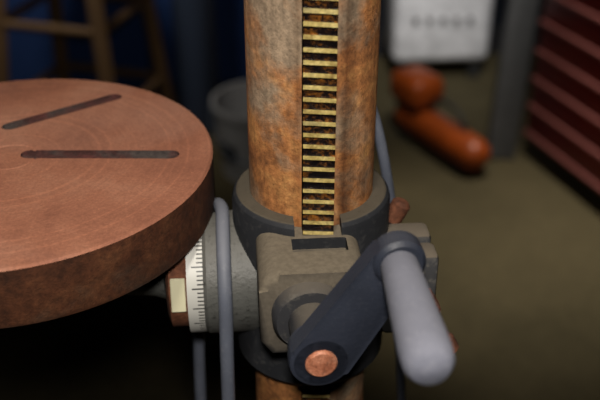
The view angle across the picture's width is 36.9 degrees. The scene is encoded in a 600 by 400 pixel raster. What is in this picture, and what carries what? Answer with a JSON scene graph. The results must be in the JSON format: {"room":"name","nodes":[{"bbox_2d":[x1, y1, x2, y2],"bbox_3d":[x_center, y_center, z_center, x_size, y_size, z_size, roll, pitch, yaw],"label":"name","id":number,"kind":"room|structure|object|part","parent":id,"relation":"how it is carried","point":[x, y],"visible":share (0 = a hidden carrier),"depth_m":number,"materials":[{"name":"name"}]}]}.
{"room":"workshop","nodes":[
{"label":"workshop","id":0,"kind":"room"},
{"bbox_2d":[0,52,599,399],"bbox_3d":[-0.015,0.758,1.296,5.600,0.100,5.350,-2,30,-4],"label":"floor","id":1,"kind":"structure","parent":0,"point":[516,242],"depth_m":2.07,"materials":[{"name":"concrete"}]},
{"bbox_2d":[0,0,173,100],"bbox_3d":[-0.617,-0.440,2.509,0.417,0.742,0.417,8,31,13],"label":"wooden stool","id":2,"kind":"object","parent":1,"relation":"on","point":[99,28],"visible":0.6,"depth_m":2.49,"materials":[{"name":"brown wood"}]},
{"bbox_3d":[-0.807,-0.369,2.426,0.107,0.703,0.107,8,31,13],"label":"leg","id":3,"kind":"part","parent":2,"relation":"part of","materials":[{"name":"brown wood"}]},
{"bbox_3d":[-0.725,-0.520,2.683,0.107,0.703,0.107,8,31,13],"label":"leg","id":4,"kind":"part","parent":2,"relation":"part of","materials":[{"name":"brown wood"}]},
{"bbox_3d":[-0.509,-0.327,2.354,0.107,0.703,0.107,8,31,13],"label":"leg","id":5,"kind":"part","parent":2,"relation":"part of","materials":[{"name":"brown wood"}]},
{"bbox_3d":[-0.426,-0.478,2.612,0.107,0.703,0.107,8,31,13],"label":"leg","id":6,"kind":"part","parent":2,"relation":"part of","materials":[{"name":"brown wood"}]},
{"bbox_2d":[6,0,245,103],"bbox_3d":[-0.968,-0.763,2.910,1.960,0.890,0.430,-2,30,-4],"label":"wall","id":7,"kind":"structure","parent":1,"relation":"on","point":[30,53],"depth_m":2.86,"materials":[{"name":"blue paint"}]},
{"bbox_2d":[171,0,218,133],"bbox_3d":[-0.318,-0.744,2.591,0.130,1.180,0.130,-2,30,-4],"label":"post","id":8,"kind":"object","parent":1,"relation":"on","point":[194,21],"visible":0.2,"depth_m":2.71,"materials":[{"name":"blue metal"}]},
{"bbox_2d":[0,0,458,399],"bbox_3d":[-0.150,0.032,0.637,0.875,1.820,0.652,5,31,8],"label":"press","id":9,"kind":"object","parent":1,"relation":"on","point":[107,190],"visible":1,"depth_m":0.48,"materials":[{"name":"metal"}]},
{"bbox_3d":[-0.147,0.025,0.565,0.140,0.082,0.090,-2,30,-4],"label":"table support arm","id":10,"kind":"part","parent":9,"relation":"part of","materials":[{"name":"grey paint"}]},
{"bbox_3d":[-0.070,0.055,0.521,0.008,0.021,0.006,-2,30,-4],"label":"tilt pointer plate","id":11,"kind":"part","parent":9,"relation":"part of","materials":[{"name":"beige metal"}]},
{"bbox_3d":[-0.087,0.313,0.973,0.852,0.979,0.551,-2,30,-4],"label":"power cord","id":12,"kind":"part","parent":9,"relation":"part of","materials":[{"name":"rubber"}]},
{"bbox_3d":[0.026,0.052,0.434,0.065,0.084,0.018,-2,30,-4],"label":"crank arm","id":13,"kind":"part","parent":9,"relation":"part of","materials":[{"name":"blue paint"}]},
{"bbox_3d":[0.072,0.114,0.682,0.106,1.610,0.076,-2,30,-4],"label":"motor cord","id":14,"kind":"part","parent":9,"relation":"part of","materials":[{"name":"rubber"}]},
{"bbox_3d":[0.072,0.045,0.537,0.038,0.073,0.073,-2,30,-4],"label":"clamp bolt lever","id":15,"kind":"part","parent":9,"relation":"part of","materials":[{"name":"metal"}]},
{"bbox_2d":[210,81,248,181],"bbox_3d":[-0.111,-0.191,2.597,0.289,0.220,0.282,-2,30,-4],"label":"plastic bucket","id":16,"kind":"object","parent":1,"relation":"on","point":[229,102],"visible":0.41,"depth_m":2.53,"materials":[{"name":"grey plastic"}]},
{"bbox_2d":[383,0,492,77],"bbox_3d":[0.488,-0.685,3.191,0.345,0.472,0.254,-2,30,-4],"label":"charger","id":17,"kind":"object","parent":1,"relation":"on","point":[414,30],"visible":0.98,"depth_m":3.12,"materials":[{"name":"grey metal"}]},
{"bbox_2d":[390,65,490,174],"bbox_3d":[0.420,-0.239,2.682,0.120,0.217,0.405,-16,34,-25],"label":"air compressor","id":18,"kind":"object","parent":1,"relation":"on","point":[416,89],"visible":1,"depth_m":2.68,"materials":[{"name":"orange paint"}]},
{"bbox_3d":[0.421,-0.201,2.702,0.102,0.102,0.400,-16,34,-25],"label":"air tank","id":19,"kind":"part","parent":18,"relation":"part of","materials":[{"name":"orange metal"}]},
{"bbox_3d":[0.433,-0.257,2.644,0.014,0.071,0.183,-16,34,-25],"label":"carry handle","id":20,"kind":"part","parent":18,"relation":"part of","materials":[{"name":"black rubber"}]},
{"bbox_2d":[486,0,539,159],"bbox_3d":[0.742,-1.209,2.571,0.088,2.024,0.959,10,32,16],"label":"post","id":21,"kind":"object","parent":1,"relation":"on","point":[521,16],"visible":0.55,"depth_m":2.66,"materials":[{"name":"grey metal"}]},
{"bbox_2d":[524,0,599,191],"bbox_3d":[1.010,-0.414,2.287,0.490,0.920,0.720,-10,32,-17],"label":"tool chest","id":22,"kind":"object","parent":1,"relation":"on","point":[564,114],"visible":1,"depth_m":2.44,"materials":[{"name":"red paint"}]},
{"bbox_3d":[0.787,-0.045,2.412,0.016,0.014,0.680,-10,32,-17],"label":"drawer pull","id":23,"kind":"part","parent":22,"relation":"part of","materials":[{"name":"red metal"}]},
{"bbox_3d":[0.787,-0.118,2.369,0.016,0.014,0.680,-10,32,-17],"label":"drawer pull","id":24,"kind":"part","parent":22,"relation":"part of","materials":[{"name":"red metal"}]},
{"bbox_3d":[0.800,-0.094,2.388,0.020,0.079,0.680,-10,32,-17],"label":"drawer","id":25,"kind":"part","parent":22,"relation":"part of","materials":[{"name":"red paint"}]},
{"bbox_3d":[0.787,-0.192,2.326,0.016,0.014,0.680,-10,32,-17],"label":"drawer pull","id":26,"kind":"part","parent":22,"relation":"part of","materials":[{"name":"red metal"}]},
{"bbox_3d":[0.800,-0.168,2.345,0.020,0.079,0.680,-10,32,-17],"label":"drawer","id":27,"kind":"part","parent":22,"relation":"part of","materials":[{"name":"red paint"}]},
{"bbox_3d":[0.787,-0.265,2.283,0.016,0.014,0.680,-10,32,-17],"label":"drawer pull","id":28,"kind":"part","parent":22,"relation":"part of","materials":[{"name":"red metal"}]},
{"bbox_3d":[0.800,-0.241,2.302,0.020,0.079,0.680,-10,32,-17],"label":"drawer","id":29,"kind":"part","parent":22,"relation":"part of","materials":[{"name":"red paint"}]},
{"bbox_3d":[0.787,-0.338,2.240,0.016,0.014,0.680,-10,32,-17],"label":"drawer pull","id":30,"kind":"part","parent":22,"relation":"part of","materials":[{"name":"red metal"}]},
{"bbox_3d":[0.800,-0.314,2.259,0.020,0.079,0.680,-10,32,-17],"label":"drawer","id":31,"kind":"part","parent":22,"relation":"part of","materials":[{"name":"red paint"}]},
{"bbox_3d":[0.800,-0.388,2.216,0.020,0.079,0.680,-10,32,-17],"label":"drawer","id":32,"kind":"part","parent":22,"relation":"part of","materials":[{"name":"red paint"}]},
{"bbox_3d":[0.787,-0.411,2.197,0.016,0.014,0.680,-10,32,-17],"label":"drawer pull","id":33,"kind":"part","parent":22,"relation":"part of","materials":[{"name":"red metal"}]},
{"bbox_3d":[0.800,-0.461,2.173,0.020,0.079,0.680,-10,32,-17],"label":"drawer","id":34,"kind":"part","parent":22,"relation":"part of","materials":[{"name":"red paint"}]},
{"bbox_2d":[380,0,544,29],"bbox_3d":[-0.217,-1.748,2.801,5.600,2.700,0.200,-2,30,-4],"label":"wall","id":35,"kind":"structure","parent":0,"point":[499,8],"depth_m":3.38,"materials":[{"name":"paint"}]},
{"bbox_2d":[379,25,541,56],"bbox_3d":[-0.208,-0.572,3.365,5.200,0.100,0.020,-2,30,-4],"label":"baseboard","id":36,"kind":"structure","parent":35,"relation":"attached to","point":[496,33],"depth_m":3.41,"materials":[{"name":"paint"}]}
]}

